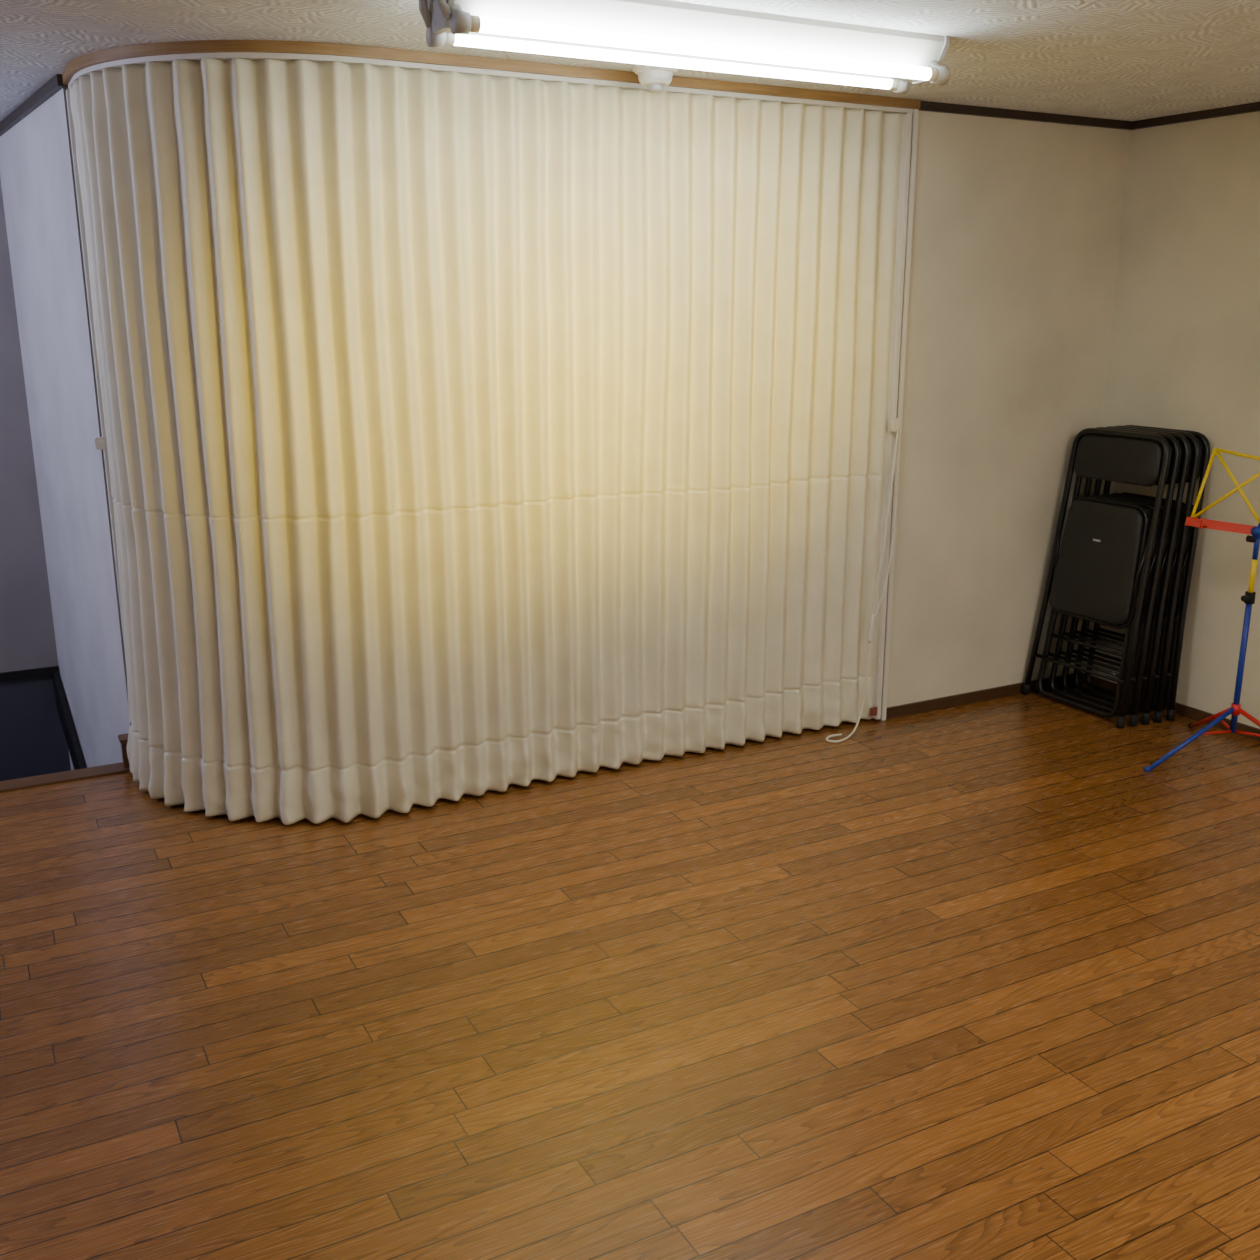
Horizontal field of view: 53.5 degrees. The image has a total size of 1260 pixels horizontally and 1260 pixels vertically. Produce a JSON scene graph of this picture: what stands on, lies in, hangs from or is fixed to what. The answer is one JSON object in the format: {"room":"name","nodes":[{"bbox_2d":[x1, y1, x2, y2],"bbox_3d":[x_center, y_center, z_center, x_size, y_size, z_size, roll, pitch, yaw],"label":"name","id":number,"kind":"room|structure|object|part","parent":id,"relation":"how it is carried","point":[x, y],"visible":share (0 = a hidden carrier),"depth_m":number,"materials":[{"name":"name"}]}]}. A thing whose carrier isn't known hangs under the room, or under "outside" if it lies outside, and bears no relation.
{"room":"music room","nodes":[
{"label":"music room","id":0,"kind":"room"},
{"bbox_2d":[0,179,70,780],"bbox_3d":[-2.041,-0.301,6.176,6.525,3.950,0.100,-8,16,-27],"label":"wall","id":1,"kind":"structure","parent":0,"point":[27,634],"depth_m":5.74,"materials":[{"name":"paint"}]},
{"bbox_2d":[0,666,59,681],"bbox_3d":[-3.787,0.337,5.306,2.500,0.040,0.015,-8,16,-27],"label":"baseboard","id":2,"kind":"structure","parent":1,"relation":"attached to","point":[46,671],"depth_m":5.81,"materials":[{"name":"black paint"}]},
{"bbox_2d":[0,86,130,769],"bbox_3d":[-2.217,-0.043,5.178,0.100,3.950,1.564,-9,17,-32],"label":"wall","id":3,"kind":"structure","parent":0,"point":[37,176],"depth_m":4.85,"materials":[{"name":"paint"}]},
{"bbox_2d":[0,74,64,135],"bbox_3d":[-2.259,-1.927,4.644,0.020,0.035,1.598,-9,17,-32],"label":"trim","id":4,"kind":"structure","parent":3,"relation":"attached to","point":[55,83],"depth_m":4.40,"materials":[{"name":"brown wood"}]},
{"bbox_2d":[0,762,129,792],"bbox_3d":[-2.982,0.678,3.974,2.620,0.058,0.100,-8,16,-27],"label":"trim","id":5,"kind":"structure","parent":3,"relation":"attached to","point":[117,768],"depth_m":4.45,"materials":[{"name":"brown wood"}]},
{"bbox_2d":[53,672,85,769],"bbox_3d":[-2.333,0.859,5.464,0.025,1.100,1.358,-9,17,-32],"label":"trim","id":6,"kind":"structure","parent":3,"relation":"attached to","point":[61,702],"depth_m":5.73,"materials":[{"name":"black paint"}]},
{"bbox_2d":[0,683,1259,1259],"bbox_3d":[-0.162,0.997,2.893,6.525,0.120,7.850,-8,16,-27],"label":"floor","id":7,"kind":"structure","parent":0,"point":[980,980],"depth_m":3.00,"materials":[{"name":"brown wood"}]},
{"bbox_2d":[118,733,129,767],"bbox_3d":[-1.823,0.443,4.561,0.069,0.118,0.074,-8,16,-27],"label":"stub","id":8,"kind":"object","parent":7,"relation":"on","point":[123,738],"visible":0.43,"depth_m":4.53,"materials":[{"name":"brown wood"}]},
{"bbox_2d":[66,89,125,660],"bbox_3d":[-1.786,-0.675,4.280,0.042,2.184,0.034,-8,16,-27],"label":"end post","id":9,"kind":"object","parent":8,"relation":"on","point":[71,123],"visible":0.24,"depth_m":4.17,"materials":[{"name":"white plastic"}]},
{"bbox_2d":[94,437,104,449],"bbox_3d":[-1.807,-0.636,4.256,0.030,0.040,0.030,-8,16,-27],"label":"latch","id":10,"kind":"object","parent":9,"relation":"attached to","point":[99,442],"visible":1,"depth_m":4.24,"materials":[{"name":"white plastic"}]},
{"bbox_2d":[879,109,918,720],"bbox_3d":[1.014,-0.763,4.829,0.023,2.320,0.082,-8,16,-27],"label":"curtain post","id":11,"kind":"object","parent":7,"relation":"on","point":[915,115],"visible":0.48,"depth_m":4.74,"materials":[{"name":"white metal"}]},
{"bbox_2d":[870,707,877,715],"bbox_3d":[0.981,0.328,5.031,0.035,0.035,0.006,-8,16,-27],"label":"tag","id":12,"kind":"object","parent":11,"relation":"attached to","point":[873,711],"visible":1,"depth_m":5.03,"materials":[{"name":"brown plastic"}]},
{"bbox_2d":[888,418,899,431],"bbox_3d":[1.004,-0.779,4.748,0.034,0.050,0.030,-8,16,-27],"label":"latch","id":13,"kind":"object","parent":11,"relation":"attached to","point":[894,423],"visible":1,"depth_m":4.74,"materials":[{"name":"beige plastic"}]},
{"bbox_2d":[826,426,900,742],"bbox_3d":[0.890,-0.172,4.793,0.348,1.188,0.066,-14,20,-43],"label":"pull cord","id":14,"kind":"object","parent":13,"relation":"hanging from","point":[873,616],"visible":1,"depth_m":4.84,"materials":[{"name":"beige plastic"}]},
{"bbox_2d":[1021,428,1169,727],"bbox_3d":[1.902,-0.230,5.103,0.179,1.150,0.538,-8,16,-28],"label":"folding chair","id":15,"kind":"object","parent":7,"relation":"on","point":[1099,572],"visible":1,"depth_m":5.04,"materials":[{"name":"black metal"}]},
{"bbox_3d":[1.906,-0.097,5.139,0.026,0.857,0.430,1,12,-30],"label":"leg frame","id":16,"kind":"part","parent":15,"relation":"part of","materials":[{"name":"black metal"}]},
{"bbox_3d":[1.900,-0.281,5.088,0.036,0.470,0.406,1,12,-30],"label":"seat","id":17,"kind":"part","parent":15,"relation":"part of","materials":[{"name":"black leather"}]},
{"bbox_3d":[1.956,-0.683,5.016,0.037,0.175,0.416,1,12,-30],"label":"backrest","id":18,"kind":"part","parent":15,"relation":"part of","materials":[{"name":"black plastic"}]},
{"bbox_2d":[1034,427,1180,725],"bbox_3d":[1.954,-0.235,5.121,0.161,1.152,0.538,-8,16,-28],"label":"folding chair","id":19,"kind":"object","parent":7,"relation":"on","point":[1135,686],"visible":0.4,"depth_m":4.98,"materials":[{"name":"black metal"}]},
{"bbox_3d":[1.961,-0.103,5.158,0.026,0.857,0.430,0,13,-29],"label":"leg frame","id":20,"kind":"part","parent":19,"relation":"part of","materials":[{"name":"black metal"}]},
{"bbox_3d":[2.002,-0.689,5.030,0.037,0.175,0.416,0,13,-29],"label":"backrest","id":21,"kind":"part","parent":19,"relation":"part of","materials":[{"name":"black plastic"}]},
{"bbox_2d":[1046,426,1189,724],"bbox_3d":[2.007,-0.241,5.138,0.143,1.153,0.538,-8,16,-27],"label":"folding chair","id":22,"kind":"object","parent":7,"relation":"on","point":[1164,575],"visible":0.37,"depth_m":4.99,"materials":[{"name":"black metal"}]},
{"bbox_3d":[2.015,-0.109,5.177,0.026,0.857,0.430,-1,13,-29],"label":"leg frame","id":23,"kind":"part","parent":22,"relation":"part of","materials":[{"name":"black metal"}]},
{"bbox_3d":[2.048,-0.695,5.044,0.037,0.175,0.416,-1,13,-29],"label":"backrest","id":24,"kind":"part","parent":22,"relation":"part of","materials":[{"name":"black plastic"}]},
{"bbox_2d":[1058,426,1199,722],"bbox_3d":[2.059,-0.247,5.156,0.125,1.155,0.538,-8,16,-27],"label":"folding chair","id":25,"kind":"object","parent":7,"relation":"on","point":[1177,562],"visible":0.33,"depth_m":5.00,"materials":[{"name":"black metal"}]},
{"bbox_3d":[2.069,-0.115,5.196,0.026,0.857,0.430,-2,14,-28],"label":"leg frame","id":26,"kind":"part","parent":25,"relation":"part of","materials":[{"name":"black metal"}]},
{"bbox_3d":[2.094,-0.700,5.059,0.037,0.175,0.416,-2,14,-28],"label":"backrest","id":27,"kind":"part","parent":25,"relation":"part of","materials":[{"name":"black plastic"}]},
{"bbox_2d":[1070,425,1209,720],"bbox_3d":[2.112,-0.252,5.175,0.107,1.156,0.538,-8,16,-27],"label":"folding chair","id":28,"kind":"object","parent":7,"relation":"on","point":[1170,692],"visible":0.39,"depth_m":5.03,"materials":[{"name":"black metal"}]},
{"bbox_3d":[2.123,-0.121,5.215,0.026,0.857,0.430,-3,14,-28],"label":"leg frame","id":29,"kind":"part","parent":28,"relation":"part of","materials":[{"name":"black metal"}]},
{"bbox_3d":[2.140,-0.705,5.073,0.037,0.175,0.416,-3,14,-28],"label":"backrest","id":30,"kind":"part","parent":28,"relation":"part of","materials":[{"name":"black plastic"}]},
{"bbox_2d":[1143,448,1259,771],"bbox_3d":[2.160,-0.049,4.447,0.580,1.132,0.695,-8,16,-27],"label":"music stand","id":31,"kind":"object","parent":7,"relation":"on","point":[1248,598],"visible":1,"depth_m":4.54,"materials":[{"name":"blue paint"}]},
{"bbox_3d":[2.049,0.397,4.559,0.352,0.207,0.016,-5,15,-17],"label":"leg","id":32,"kind":"part","parent":31,"relation":"part of","materials":[{"name":"blue paint"}]},
{"bbox_3d":[2.089,-0.387,4.555,0.043,0.031,0.008,-10,18,-35],"label":"ledge arm","id":33,"kind":"part","parent":31,"relation":"part of","materials":[{"name":"red paint"}]},
{"bbox_3d":[2.235,0.336,4.794,0.016,0.207,0.360,1,15,3],"label":"leg","id":34,"kind":"part","parent":31,"relation":"part of","materials":[{"name":"red paint"}]},
{"bbox_3d":[2.204,-0.114,4.473,0.025,0.022,0.022,-8,16,-27],"label":"knob","id":35,"kind":"part","parent":31,"relation":"part of","materials":[{"name":"black plastic"}]},
{"bbox_3d":[2.373,0.413,4.497,0.366,0.207,0.016,11,18,37],"label":"leg","id":36,"kind":"part","parent":31,"relation":"part of","materials":[{"name":"red paint"}]},
{"bbox_3d":[2.214,-0.323,4.444,0.024,0.024,0.035,-10,18,-35],"label":"clamp knob","id":37,"kind":"part","parent":31,"relation":"part of","materials":[{"name":"black plastic"}]},
{"bbox_2d":[0,0,1259,121],"bbox_3d":[-0.162,-1.384,2.277,6.725,0.100,8.050,-8,16,-27],"label":"ceiling","id":38,"kind":"structure","parent":0,"point":[1126,60],"depth_m":3.42,"materials":[{"name":"paint"}]},
{"bbox_2d":[633,64,677,92],"bbox_3d":[0.078,-1.702,3.857,0.140,0.076,0.140,-8,16,-27],"label":"smoke detector","id":39,"kind":"object","parent":38,"relation":"attached to","point":[655,78],"visible":0.93,"depth_m":3.82,"materials":[{"name":"white plastic"}]},
{"bbox_2d":[418,0,949,93],"bbox_3d":[0.187,-1.504,3.189,1.475,0.126,0.215,-8,16,-27],"label":"fluorescent ceiling light","id":40,"kind":"object","parent":38,"relation":"attached to","point":[664,33],"visible":1,"depth_m":3.13,"materials":[{"name":"white metal"}]},
{"bbox_2d":[426,27,445,46],"bbox_3d":[-0.449,-1.417,2.934,0.034,0.088,0.089,-8,16,-27],"label":"socket","id":41,"kind":"object","parent":40,"relation":"attached to","point":[434,37],"depth_m":2.94,"materials":[{"name":"grey plastic"}]},
{"bbox_2d":[450,4,471,33],"bbox_3d":[-0.389,-1.390,2.826,0.034,0.088,0.089,-8,16,-27],"label":"socket","id":42,"kind":"object","parent":40,"relation":"attached to","point":[460,17],"depth_m":2.81,"materials":[{"name":"grey"}]},
{"bbox_2d":[892,81,910,93],"bbox_3d":[0.786,-1.583,3.575,0.034,0.088,0.089,-8,16,-27],"label":"socket","id":43,"kind":"object","parent":40,"relation":"attached to","point":[901,87],"depth_m":3.58,"materials":[{"name":"grey plastic"}]},
{"bbox_2d":[928,60,949,85],"bbox_3d":[0.846,-1.555,3.467,0.034,0.088,0.089,-8,16,-27],"label":"socket","id":44,"kind":"object","parent":40,"relation":"attached to","point":[941,74],"depth_m":3.44,"materials":[{"name":"grey plastic"}]},
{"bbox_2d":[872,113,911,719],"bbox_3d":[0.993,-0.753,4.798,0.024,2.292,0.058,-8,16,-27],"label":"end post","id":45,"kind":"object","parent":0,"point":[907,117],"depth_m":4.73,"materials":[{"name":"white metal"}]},
{"bbox_2d":[887,111,1130,706],"bbox_3d":[1.548,-0.858,5.136,1.220,2.350,0.100,-8,16,-27],"label":"wall","id":46,"kind":"structure","parent":0,"point":[1017,224],"depth_m":5.02,"materials":[{"name":"beige paint"}]},
{"bbox_2d":[68,52,912,113],"bbox_3d":[-0.333,-1.730,3.959,2.870,0.014,0.674,-3,15,-10],"label":"metal track","id":47,"kind":"object","parent":46,"relation":"attached to","point":[225,55],"visible":0.91,"depth_m":3.74,"materials":[{"name":"white metal"}]},
{"bbox_2d":[69,58,903,824],"bbox_3d":[-0.346,-0.601,4.207,2.852,2.294,0.685,-3,15,-11],"label":"cloth","id":48,"kind":"object","parent":47,"relation":"hanging from","point":[471,434],"visible":1,"depth_m":4.05,"materials":[{"name":"beige fabric"}]},
{"bbox_2d":[62,40,920,108],"bbox_3d":[-0.332,-1.753,3.962,2.913,0.030,0.715,-3,15,-10],"label":"curtain rail","id":49,"kind":"object","parent":46,"relation":"attached to","point":[197,46],"visible":0.7,"depth_m":3.71,"materials":[{"name":"brown wood"}]},
{"bbox_2d":[886,673,1079,718],"bbox_3d":[1.530,0.276,5.354,1.120,0.045,0.012,-8,16,-27],"label":"baseboard","id":50,"kind":"structure","parent":46,"relation":"attached to","point":[1007,690],"depth_m":5.28,"materials":[{"name":"brown wood"}]},
{"bbox_2d":[919,101,1132,129],"bbox_3d":[1.531,-1.962,4.772,1.120,0.030,0.018,-8,16,-27],"label":"trim","id":51,"kind":"structure","parent":46,"relation":"attached to","point":[924,105],"depth_m":4.74,"materials":[{"name":"brown wood"}]},
{"bbox_2d":[1080,111,1259,728],"bbox_3d":[2.757,-0.542,4.112,0.100,2.450,7.850,-8,16,-27],"label":"wall","id":52,"kind":"structure","parent":0,"point":[1185,348],"depth_m":4.90,"materials":[{"name":"beige paint"}]},
{"bbox_2d":[1079,672,1259,740],"bbox_3d":[3.289,0.804,3.313,0.012,0.045,5.390,-8,16,-27],"label":"baseboard","id":53,"kind":"structure","parent":52,"relation":"attached to","point":[1180,709],"depth_m":5.09,"materials":[{"name":"brown wood"}]},
{"bbox_2d":[1130,102,1259,129],"bbox_3d":[3.286,-1.435,2.732,0.018,0.030,5.390,-8,16,-27],"label":"trim","id":54,"kind":"structure","parent":52,"relation":"attached to","point":[1255,106],"depth_m":4.75,"materials":[{"name":"brown wood"}]}
]}

